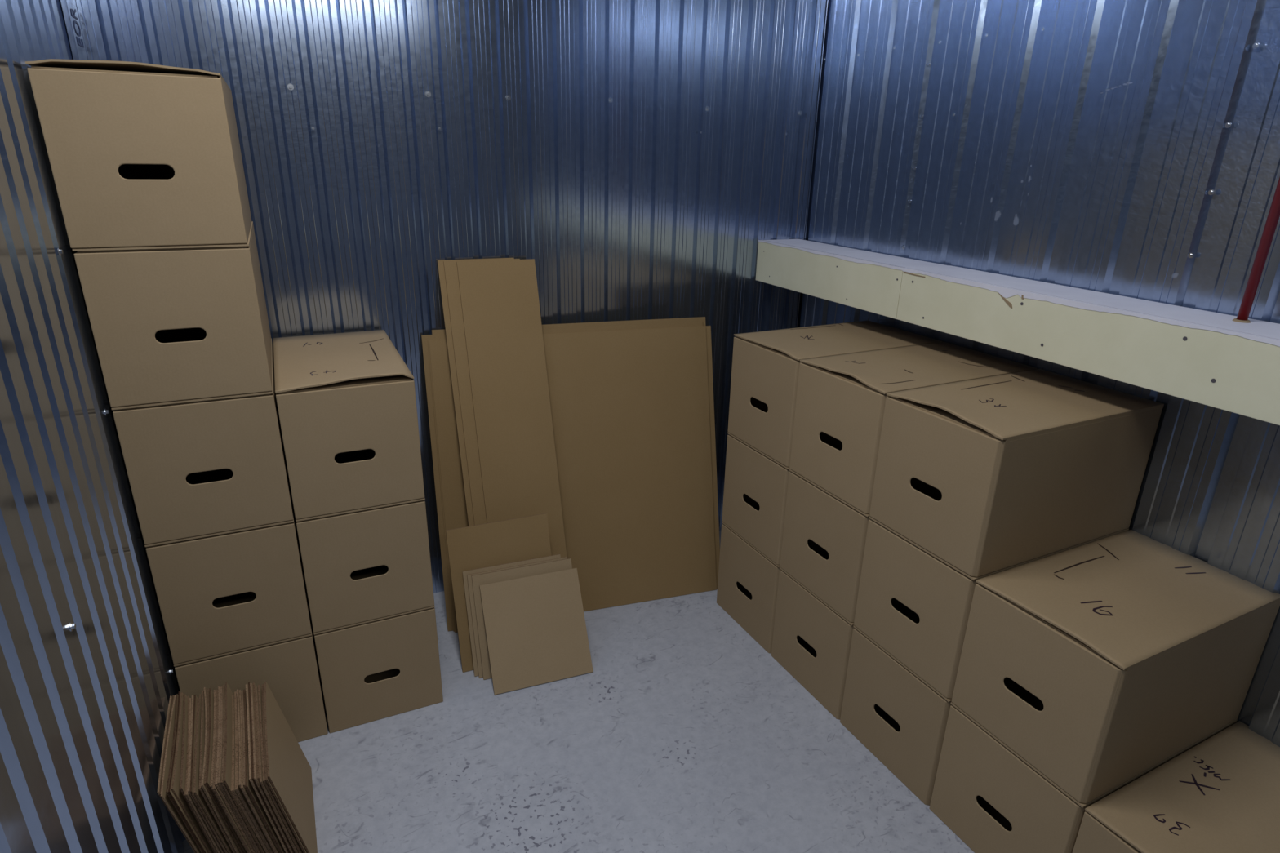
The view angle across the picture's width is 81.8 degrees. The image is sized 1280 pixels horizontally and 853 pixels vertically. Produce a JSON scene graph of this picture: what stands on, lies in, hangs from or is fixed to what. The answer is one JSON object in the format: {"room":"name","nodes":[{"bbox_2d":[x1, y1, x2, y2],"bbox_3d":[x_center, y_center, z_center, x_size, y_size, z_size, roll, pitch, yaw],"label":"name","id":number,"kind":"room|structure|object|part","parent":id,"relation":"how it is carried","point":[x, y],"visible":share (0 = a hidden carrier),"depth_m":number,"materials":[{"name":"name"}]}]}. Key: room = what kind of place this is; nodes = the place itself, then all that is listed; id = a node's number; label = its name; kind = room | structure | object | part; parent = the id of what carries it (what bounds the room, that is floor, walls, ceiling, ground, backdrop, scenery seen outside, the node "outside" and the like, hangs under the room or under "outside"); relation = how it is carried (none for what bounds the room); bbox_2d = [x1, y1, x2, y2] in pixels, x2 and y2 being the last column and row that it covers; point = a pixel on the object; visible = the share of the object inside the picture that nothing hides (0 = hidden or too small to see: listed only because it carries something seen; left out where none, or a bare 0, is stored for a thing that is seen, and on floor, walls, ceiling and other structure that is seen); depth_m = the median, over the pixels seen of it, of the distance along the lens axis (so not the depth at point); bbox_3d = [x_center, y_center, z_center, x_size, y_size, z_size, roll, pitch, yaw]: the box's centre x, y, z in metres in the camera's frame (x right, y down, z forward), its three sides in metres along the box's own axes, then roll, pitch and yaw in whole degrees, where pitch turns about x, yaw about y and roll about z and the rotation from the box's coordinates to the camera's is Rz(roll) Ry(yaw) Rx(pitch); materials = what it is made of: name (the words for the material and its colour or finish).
{"room":"storage unit","nodes":[
{"label":"storage unit","id":0,"kind":"room"},
{"bbox_2d":[0,0,186,852],"bbox_3d":[-0.728,-0.309,0.492,0.056,3.350,3.300,-8,22,-24],"label":"wall","id":1,"kind":"structure","parent":0,"point":[88,679],"depth_m":1.28,"materials":[{"name":"metal"}]},
{"bbox_2d":[60,0,88,60],"bbox_3d":[-1.377,-0.826,1.847,0.013,3.350,0.114,-8,22,-24],"label":"trim","id":2,"kind":"structure","parent":1,"relation":"attached to","point":[70,14],"depth_m":1.77,"materials":[{"name":"metal"}]},
{"bbox_2d":[75,0,821,593],"bbox_3d":[-0.390,-1.002,2.377,2.404,3.350,0.056,-8,22,-24],"label":"wall","id":3,"kind":"structure","parent":0,"point":[642,153],"depth_m":2.39,"materials":[{"name":"metal"}]},
{"bbox_2d":[182,529,974,852],"bbox_3d":[0.525,1.341,1.104,3.084,0.120,5.000,-8,22,-24],"label":"floor","id":4,"kind":"structure","parent":0,"point":[684,734],"depth_m":2.02,"materials":[{"name":"concrete"}]},
{"bbox_2d":[157,695,195,852],"bbox_3d":[-1.049,0.847,1.733,0.070,0.305,0.321,-8,22,-24],"label":"cardboard sheet","id":5,"kind":"object","parent":4,"relation":"on","point":[171,696],"visible":0.12,"depth_m":1.63,"materials":[{"name":"brown cardboard"}]},
{"bbox_2d":[159,694,196,852],"bbox_3d":[-1.045,0.848,1.735,0.070,0.303,0.330,-8,22,-24],"label":"cardboard sheet","id":6,"kind":"object","parent":4,"relation":"on","point":[173,695],"visible":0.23,"depth_m":1.63,"materials":[{"name":"brown cardboard"}]},
{"bbox_2d":[160,695,200,852],"bbox_3d":[-1.039,0.849,1.734,0.070,0.303,0.334,-8,22,-24],"label":"cardboard sheet","id":7,"kind":"object","parent":4,"relation":"on","point":[164,796],"visible":0.19,"depth_m":1.60,"materials":[{"name":"brown cardboard"}]},
{"bbox_2d":[165,693,204,852],"bbox_3d":[-1.033,0.846,1.731,0.070,0.309,0.328,-8,22,-24],"label":"cardboard sheet","id":8,"kind":"object","parent":4,"relation":"on","point":[176,695],"visible":0.11,"depth_m":1.59,"materials":[{"name":"brown cardboard"}]},
{"bbox_2d":[168,691,208,852],"bbox_3d":[-1.030,0.844,1.736,0.070,0.309,0.338,-8,22,-24],"label":"cardboard sheet","id":9,"kind":"object","parent":4,"relation":"on","point":[170,791],"visible":0.2,"depth_m":1.59,"materials":[{"name":"brown cardboard"}]},
{"bbox_2d":[171,692,213,852],"bbox_3d":[-1.027,0.844,1.741,0.070,0.307,0.326,-8,22,-24],"label":"cardboard sheet","id":10,"kind":"object","parent":4,"relation":"on","point":[176,774],"visible":0.14,"depth_m":1.60,"materials":[{"name":"brown cardboard"}]},
{"bbox_2d":[179,693,215,852],"bbox_3d":[-1.020,0.846,1.741,0.072,0.304,0.322,-8,22,-24],"label":"cardboard sheet","id":11,"kind":"object","parent":4,"relation":"on","point":[184,737],"visible":0.22,"depth_m":1.64,"materials":[{"name":"brown cardboard"}]},
{"bbox_2d":[184,696,217,852],"bbox_3d":[-1.014,0.851,1.744,0.071,0.292,0.338,-8,22,-24],"label":"cardboard sheet","id":12,"kind":"object","parent":4,"relation":"on","point":[188,697],"visible":0.14,"depth_m":1.60,"materials":[{"name":"brown cardboard"}]},
{"bbox_2d":[186,697,221,852],"bbox_3d":[-1.006,0.852,1.740,0.071,0.292,0.327,-8,22,-24],"label":"cardboard sheet","id":13,"kind":"object","parent":4,"relation":"on","point":[188,796],"visible":0.16,"depth_m":1.60,"materials":[{"name":"brown cardboard"}]},
{"bbox_2d":[187,695,223,852],"bbox_3d":[-1.002,0.848,1.742,0.071,0.299,0.325,-8,22,-24],"label":"cardboard sheet","id":14,"kind":"object","parent":4,"relation":"on","point":[193,696],"visible":0.19,"depth_m":1.62,"materials":[{"name":"brown cardboard"}]},
{"bbox_2d":[190,694,225,852],"bbox_3d":[-0.997,0.849,1.744,0.071,0.297,0.328,-8,22,-24],"label":"cardboard sheet","id":15,"kind":"object","parent":4,"relation":"on","point":[195,695],"visible":0.15,"depth_m":1.64,"materials":[{"name":"brown cardboard"}]},
{"bbox_2d":[192,697,228,852],"bbox_3d":[-0.990,0.852,1.743,0.070,0.292,0.328,-8,22,-24],"label":"cardboard sheet","id":16,"kind":"object","parent":4,"relation":"on","point":[197,699],"visible":0.12,"depth_m":1.60,"materials":[{"name":"brown cardboard"}]},
{"bbox_2d":[193,693,232,852],"bbox_3d":[-0.985,0.848,1.746,0.070,0.298,0.332,-8,22,-24],"label":"cardboard sheet","id":17,"kind":"object","parent":4,"relation":"on","point":[197,792],"visible":0.16,"depth_m":1.61,"materials":[{"name":"brown cardboard"}]},
{"bbox_2d":[199,690,235,852],"bbox_3d":[-0.979,0.844,1.746,0.072,0.306,0.333,-8,22,-24],"label":"cardboard sheet","id":18,"kind":"object","parent":4,"relation":"on","point":[202,707],"visible":0.14,"depth_m":1.62,"materials":[{"name":"brown cardboard"}]},
{"bbox_2d":[200,687,239,852],"bbox_3d":[-0.974,0.840,1.747,0.071,0.313,0.338,-8,22,-24],"label":"cardboard sheet","id":19,"kind":"object","parent":4,"relation":"on","point":[233,844],"visible":0.2,"depth_m":1.61,"materials":[{"name":"brown cardboard"}]},
{"bbox_2d":[204,688,243,852],"bbox_3d":[-0.969,0.840,1.750,0.071,0.311,0.328,-8,22,-24],"label":"cardboard sheet","id":20,"kind":"object","parent":4,"relation":"on","point":[207,689],"visible":0.2,"depth_m":1.61,"materials":[{"name":"brown cardboard"}]},
{"bbox_2d":[205,688,246,852],"bbox_3d":[-0.963,0.839,1.750,0.070,0.312,0.324,-8,22,-24],"label":"cardboard sheet","id":21,"kind":"object","parent":4,"relation":"on","point":[211,693],"visible":0.18,"depth_m":1.64,"materials":[{"name":"brown cardboard"}]},
{"bbox_2d":[209,689,248,852],"bbox_3d":[-0.954,0.842,1.754,0.072,0.304,0.328,-8,22,-24],"label":"cardboard sheet","id":22,"kind":"object","parent":4,"relation":"on","point":[215,691],"visible":0.12,"depth_m":1.64,"materials":[{"name":"brown cardboard"}]},
{"bbox_2d":[212,688,252,852],"bbox_3d":[-0.947,0.843,1.752,0.072,0.304,0.338,-8,22,-24],"label":"cardboard sheet","id":23,"kind":"object","parent":4,"relation":"on","point":[217,793],"visible":0.15,"depth_m":1.60,"materials":[{"name":"brown cardboard"}]},
{"bbox_2d":[214,686,255,852],"bbox_3d":[-0.944,0.839,1.756,0.072,0.310,0.336,-8,22,-24],"label":"cardboard sheet","id":24,"kind":"object","parent":4,"relation":"on","point":[219,788],"visible":0.18,"depth_m":1.62,"materials":[{"name":"brown cardboard"}]},
{"bbox_2d":[217,686,257,852],"bbox_3d":[-0.937,0.838,1.755,0.072,0.312,0.329,-8,22,-24],"label":"cardboard sheet","id":25,"kind":"object","parent":4,"relation":"on","point":[221,687],"visible":0.19,"depth_m":1.62,"materials":[{"name":"brown cardboard"}]},
{"bbox_2d":[220,684,261,852],"bbox_3d":[-0.932,0.837,1.756,0.071,0.314,0.336,-8,22,-24],"label":"cardboard sheet","id":26,"kind":"object","parent":4,"relation":"on","point":[224,787],"visible":0.16,"depth_m":1.62,"materials":[{"name":"brown cardboard"}]},
{"bbox_2d":[223,682,265,852],"bbox_3d":[-0.927,0.835,1.759,0.071,0.316,0.341,-8,22,-24],"label":"cardboard sheet","id":27,"kind":"object","parent":4,"relation":"on","point":[228,703],"visible":0.24,"depth_m":1.64,"materials":[{"name":"brown cardboard"}]},
{"bbox_2d":[231,695,269,852],"bbox_3d":[-0.917,0.850,1.763,0.073,0.285,0.326,-8,22,-24],"label":"cardboard sheet","id":28,"kind":"object","parent":4,"relation":"on","point":[233,783],"visible":0.16,"depth_m":1.62,"materials":[{"name":"brown cardboard"}]},
{"bbox_2d":[173,608,328,742],"bbox_3d":[-1.151,0.646,2.221,0.320,0.340,0.573,-8,22,-24],"label":"carton","id":29,"kind":"object","parent":4,"relation":"on","point":[290,667],"visible":0.16,"depth_m":1.98,"materials":[{"name":"brown cardboard"}]},
{"bbox_2d":[144,501,311,664],"bbox_3d":[-1.145,0.326,2.102,0.320,0.340,0.573,-8,22,-24],"label":"carton","id":30,"kind":"object","parent":29,"relation":"on","point":[224,592],"visible":0.62,"depth_m":1.86,"materials":[{"name":"brown cardboard"}]},
{"bbox_2d":[111,337,293,544],"bbox_3d":[-1.138,0.006,1.983,0.320,0.340,0.573,-8,22,-24],"label":"carton","id":31,"kind":"object","parent":30,"relation":"on","point":[197,467],"visible":0.71,"depth_m":1.74,"materials":[{"name":"brown cardboard"}]},
{"bbox_2d":[72,221,272,407],"bbox_3d":[-1.132,-0.314,1.864,0.320,0.340,0.573,-8,22,-24],"label":"carton","id":32,"kind":"object","parent":31,"relation":"on","point":[169,323],"visible":0.8,"depth_m":1.62,"materials":[{"name":"brown cardboard"}]},
{"bbox_2d":[25,58,251,248],"bbox_3d":[-1.128,-0.639,1.742,0.320,0.352,0.573,-8,22,-24],"label":"carton","id":33,"kind":"object","parent":32,"relation":"on","point":[140,154],"visible":1,"depth_m":1.50,"materials":[{"name":"brown cardboard"}]},
{"bbox_2d":[234,691,274,852],"bbox_3d":[-0.913,0.848,1.770,0.073,0.284,0.338,-8,22,-24],"label":"cardboard sheet","id":34,"kind":"object","parent":4,"relation":"on","point":[237,789],"visible":0.19,"depth_m":1.63,"materials":[{"name":"brown cardboard"}]},
{"bbox_2d":[236,688,275,852],"bbox_3d":[-0.904,0.843,1.765,0.071,0.297,0.331,-8,22,-24],"label":"cardboard sheet","id":35,"kind":"object","parent":4,"relation":"on","point":[237,691],"visible":0.16,"depth_m":1.66,"materials":[{"name":"brown cardboard"}]},
{"bbox_2d":[239,689,279,852],"bbox_3d":[-0.898,0.845,1.764,0.071,0.294,0.339,-8,22,-24],"label":"cardboard sheet","id":36,"kind":"object","parent":4,"relation":"on","point":[242,788],"visible":0.13,"depth_m":1.62,"materials":[{"name":"brown cardboard"}]},
{"bbox_2d":[240,690,280,852],"bbox_3d":[-0.893,0.844,1.766,0.071,0.295,0.326,-8,22,-24],"label":"cardboard sheet","id":37,"kind":"object","parent":4,"relation":"on","point":[242,691],"visible":0.16,"depth_m":1.64,"materials":[{"name":"brown cardboard"}]},
{"bbox_2d":[243,689,285,852],"bbox_3d":[-0.888,0.844,1.766,0.071,0.295,0.334,-8,22,-24],"label":"cardboard sheet","id":38,"kind":"object","parent":4,"relation":"on","point":[249,787],"visible":0.2,"depth_m":1.63,"materials":[{"name":"brown cardboard"}]},
{"bbox_2d":[245,684,288,852],"bbox_3d":[-0.880,0.836,1.764,0.072,0.312,0.331,-8,22,-24],"label":"cardboard sheet","id":39,"kind":"object","parent":4,"relation":"on","point":[246,685],"visible":0.18,"depth_m":1.63,"materials":[{"name":"brown cardboard"}]},
{"bbox_2d":[248,682,290,852],"bbox_3d":[-0.878,0.835,1.772,0.072,0.308,0.338,-8,22,-24],"label":"cardboard sheet","id":40,"kind":"object","parent":4,"relation":"on","point":[249,687],"visible":0.13,"depth_m":1.64,"materials":[{"name":"brown cardboard"}]},
{"bbox_2d":[249,683,293,852],"bbox_3d":[-0.870,0.835,1.767,0.072,0.312,0.334,-8,22,-24],"label":"cardboard sheet","id":41,"kind":"object","parent":4,"relation":"on","point":[282,833],"visible":0.15,"depth_m":1.64,"materials":[{"name":"brown cardboard"}]},
{"bbox_2d":[252,682,294,852],"bbox_3d":[-0.869,0.835,1.775,0.072,0.307,0.337,-8,22,-24],"label":"cardboard sheet","id":42,"kind":"object","parent":4,"relation":"on","point":[253,683],"visible":0.12,"depth_m":1.66,"materials":[{"name":"brown cardboard"}]},
{"bbox_2d":[254,685,298,852],"bbox_3d":[-0.860,0.839,1.768,0.071,0.304,0.336,-8,22,-24],"label":"cardboard sheet","id":43,"kind":"object","parent":4,"relation":"on","point":[261,782],"visible":0.19,"depth_m":1.63,"materials":[{"name":"brown cardboard"}]},
{"bbox_2d":[257,684,303,852],"bbox_3d":[-0.856,0.838,1.774,0.072,0.302,0.336,-8,22,-24],"label":"cardboard sheet","id":44,"kind":"object","parent":4,"relation":"on","point":[260,689],"visible":0.2,"depth_m":1.65,"materials":[{"name":"brown cardboard"}]},
{"bbox_2d":[262,684,306,852],"bbox_3d":[-0.844,0.837,1.772,0.071,0.307,0.332,-8,22,-24],"label":"cardboard sheet","id":45,"kind":"object","parent":4,"relation":"on","point":[267,780],"visible":0.19,"depth_m":1.64,"materials":[{"name":"brown cardboard"}]},
{"bbox_2d":[264,681,317,852],"bbox_3d":[-0.841,0.833,1.779,0.071,0.308,0.334,-8,22,-24],"label":"cardboard sheet","id":46,"kind":"object","parent":4,"relation":"on","point":[289,771],"visible":1,"depth_m":1.76,"materials":[{"name":"brown cardboard"}]},
{"bbox_2d":[313,605,443,733],"bbox_3d":[-0.858,0.603,2.353,0.320,0.340,0.573,-8,22,-24],"label":"carton","id":47,"kind":"object","parent":4,"relation":"on","point":[375,669],"visible":0.6,"depth_m":2.11,"materials":[{"name":"brown cardboard"}]},
{"bbox_2d":[295,497,434,632],"bbox_3d":[-0.852,0.283,2.234,0.320,0.340,0.573,-8,22,-24],"label":"carton","id":48,"kind":"object","parent":47,"relation":"on","point":[365,564],"visible":0.7,"depth_m":1.99,"materials":[{"name":"brown cardboard"}]},
{"bbox_2d":[273,329,424,519],"bbox_3d":[-0.845,-0.044,2.113,0.320,0.355,0.573,-8,22,-24],"label":"carton","id":49,"kind":"object","parent":48,"relation":"on","point":[346,402],"visible":1,"depth_m":1.88,"materials":[{"name":"brown cardboard"}]},
{"bbox_2d":[437,257,519,526],"bbox_3d":[-0.464,0.090,2.475,0.268,1.232,0.402,-7,22,-22],"label":"cardboard sheet","id":50,"kind":"object","parent":4,"relation":"on","point":[450,267],"depth_m":2.42,"materials":[{"name":"brown cardboard"}]},
{"bbox_3d":[-0.474,0.090,2.475,0.250,1.232,0.395,-7,22,-22],"label":"cardboard strip","id":51,"kind":"part","parent":50,"relation":"part of","materials":[{"name":"brown cardboard"}]},
{"bbox_2d":[445,513,551,672],"bbox_3d":[-0.438,0.536,2.403,0.328,0.446,0.136,-8,22,-22],"label":"cardboard sheet","id":52,"kind":"object","parent":4,"relation":"on","point":[525,538],"visible":0.44,"depth_m":2.37,"materials":[{"name":"brown cardboard"}]},
{"bbox_2d":[456,258,567,558],"bbox_3d":[-0.411,0.089,2.486,0.258,1.227,0.393,-7,22,-22],"label":"cardboard sheet","id":53,"kind":"object","parent":4,"relation":"on","point":[500,304],"visible":0.62,"depth_m":2.47,"materials":[{"name":"brown cardboard"}]},
{"bbox_2d":[471,558,572,679],"bbox_3d":[-0.361,0.617,2.383,0.324,0.313,0.120,-7,22,-20],"label":"cardboard sheet","id":54,"kind":"object","parent":4,"relation":"on","point":[564,564],"visible":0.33,"depth_m":2.34,"materials":[{"name":"brown cardboard"}]},
{"bbox_2d":[466,556,566,678],"bbox_3d":[-0.376,0.614,2.390,0.325,0.313,0.117,-7,22,-21],"label":"cardboard sheet","id":55,"kind":"object","parent":54,"relation":"on","point":[468,576],"visible":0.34,"depth_m":2.33,"materials":[{"name":"brown cardboard"}]},
{"bbox_2d":[462,554,560,676],"bbox_3d":[-0.395,0.608,2.395,0.319,0.320,0.118,-7,22,-21],"label":"cardboard sheet","id":56,"kind":"object","parent":55,"relation":"on","point":[465,573],"visible":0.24,"depth_m":2.34,"materials":[{"name":"brown cardboard"}]},
{"bbox_2d":[479,568,593,694],"bbox_3d":[-0.328,0.644,2.348,0.317,0.286,0.180,-7,22,-20],"label":"cardboard sheet","id":57,"kind":"object","parent":4,"relation":"on","point":[535,626],"visible":1,"depth_m":2.34,"materials":[{"name":"brown cardboard"}]},
{"bbox_2d":[429,325,716,632],"bbox_3d":[-0.200,0.171,2.636,0.981,0.978,0.247,-5,21,-17],"label":"cardboard sheet","id":58,"kind":"object","parent":4,"relation":"on","point":[630,408],"visible":0.72,"depth_m":2.68,"materials":[{"name":"brown cardboard"}]},
{"bbox_2d":[427,325,719,631],"bbox_3d":[-0.194,0.169,2.645,1.007,0.976,0.246,-5,21,-17],"label":"cardboard sheet","id":59,"kind":"object","parent":58,"relation":"on","point":[708,327],"visible":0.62,"depth_m":2.76,"materials":[{"name":"brown cardboard"}]},
{"bbox_2d":[421,321,702,631],"bbox_3d":[-0.218,0.161,2.643,0.997,0.992,0.250,-5,21,-17],"label":"cardboard sheet","id":60,"kind":"object","parent":59,"relation":"on","point":[425,338],"visible":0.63,"depth_m":2.52,"materials":[{"name":"brown cardboard"}]},
{"bbox_2d":[431,316,706,334],"bbox_3d":[-0.198,0.149,2.655,0.977,1.005,0.254,-5,21,-17],"label":"cardboard sheet","id":61,"kind":"object","parent":60,"relation":"on","point":[700,318],"visible":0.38,"depth_m":2.63,"materials":[{"name":"brown cardboard"}]},
{"bbox_2d":[716,521,780,653],"bbox_3d":[0.620,0.513,2.679,0.573,0.340,0.336,-9,23,-25],"label":"carton","id":62,"kind":"object","parent":4,"relation":"on","point":[748,581],"visible":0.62,"depth_m":2.54,"materials":[{"name":"brown cardboard"}]},
{"bbox_2d":[721,432,791,564],"bbox_3d":[0.626,0.193,2.561,0.573,0.340,0.336,-9,23,-25],"label":"carton","id":63,"kind":"object","parent":62,"relation":"on","point":[756,484],"visible":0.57,"depth_m":2.42,"materials":[{"name":"brown cardboard"}]},
{"bbox_2d":[727,320,942,466],"bbox_3d":[0.633,-0.131,2.441,0.573,0.347,0.336,-9,23,-25],"label":"carton","id":64,"kind":"object","parent":63,"relation":"on","point":[765,370],"visible":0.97,"depth_m":2.33,"materials":[{"name":"brown cardboard"}]},
{"bbox_2d":[771,567,854,719],"bbox_3d":[0.772,0.622,2.395,0.573,0.340,0.336,-9,23,-25],"label":"carton","id":65,"kind":"object","parent":4,"relation":"on","point":[811,641],"visible":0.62,"depth_m":2.26,"materials":[{"name":"brown cardboard"}]},
{"bbox_2d":[779,468,870,622],"bbox_3d":[0.779,0.302,2.276,0.573,0.340,0.336,-9,23,-25],"label":"carton","id":66,"kind":"object","parent":65,"relation":"on","point":[824,540],"visible":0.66,"depth_m":2.14,"materials":[{"name":"brown cardboard"}]},
{"bbox_2d":[789,342,1038,514],"bbox_3d":[0.786,-0.024,2.155,0.573,0.353,0.336,-9,23,-25],"label":"carton","id":67,"kind":"object","parent":66,"relation":"on","point":[841,399],"visible":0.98,"depth_m":2.04,"materials":[{"name":"brown cardboard"}]},
{"bbox_2d":[840,625,951,805],"bbox_3d":[0.926,0.730,2.110,0.573,0.340,0.337,-9,23,-25],"label":"carton","id":68,"kind":"object","parent":4,"relation":"on","point":[895,714],"visible":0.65,"depth_m":1.97,"materials":[{"name":"brown cardboard"}]},
{"bbox_2d":[853,515,1128,698],"bbox_3d":[0.932,0.411,1.991,0.573,0.340,0.337,-9,23,-25],"label":"carton","id":69,"kind":"object","parent":68,"relation":"on","point":[912,602],"visible":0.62,"depth_m":1.85,"materials":[{"name":"brown cardboard"}]},
{"bbox_2d":[869,368,1164,577],"bbox_3d":[0.939,0.083,1.869,0.573,0.357,0.337,-9,23,-25],"label":"carton","id":70,"kind":"object","parent":69,"relation":"on","point":[986,475],"visible":1,"depth_m":1.74,"materials":[{"name":"brown cardboard"}]},
{"bbox_2d":[928,702,1237,852],"bbox_3d":[1.079,0.839,1.825,0.573,0.340,0.337,-9,23,-25],"label":"carton","id":71,"kind":"object","parent":4,"relation":"on","point":[991,797],"visible":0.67,"depth_m":1.70,"materials":[{"name":"brown cardboard"}]},
{"bbox_2d":[951,529,1279,804],"bbox_3d":[1.085,0.516,1.705,0.573,0.347,0.337,-9,23,-25],"label":"carton","id":72,"kind":"object","parent":71,"relation":"on","point":[1098,663],"visible":1,"depth_m":1.58,"materials":[{"name":"brown cardboard"}]},
{"bbox_2d":[1072,720,1279,852],"bbox_3d":[1.232,0.946,1.540,0.573,0.346,0.336,-9,23,-25],"label":"carton","id":73,"kind":"object","parent":4,"relation":"on","point":[1221,794],"visible":1,"depth_m":1.51,"materials":[{"name":"brown cardboard"}]},
{"bbox_2d":[795,0,1279,746],"bbox_3d":[1.377,-0.617,1.439,0.054,3.350,3.300,-8,22,-24],"label":"wall","id":74,"kind":"structure","parent":0,"point":[1124,148],"depth_m":1.86,"materials":[{"name":"metal"}]},
{"bbox_2d":[791,0,826,328],"bbox_3d":[0.655,-1.140,2.809,0.005,3.350,0.029,-8,22,-24],"label":"trim","id":75,"kind":"structure","parent":74,"relation":"attached to","point":[824,2],"depth_m":2.81,"materials":[{"name":"metal"}]},
{"bbox_2d":[755,239,1279,425],"bbox_3d":[1.186,-0.185,1.683,0.191,0.157,2.997,-8,22,-24],"label":"ledge","id":76,"kind":"object","parent":74,"relation":"attached to","point":[1202,357],"visible":1,"depth_m":1.80,"materials":[{"name":"wood"}]},
{"bbox_2d":[1231,177,1279,323],"bbox_3d":[1.298,-1.203,1.206,0.032,2.090,0.032,-8,22,-24],"label":"metal rod","id":77,"kind":"object","parent":76,"relation":"on","point":[1273,215],"visible":1,"depth_m":1.52,"materials":[{"name":"paint"}]},
{"bbox_3d":[1.278,-0.225,1.569,0.032,0.004,0.032,-8,22,-24],"label":"plate","id":78,"kind":"part","parent":77,"relation":"part of","materials":[{"name":"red metal"}]}
]}

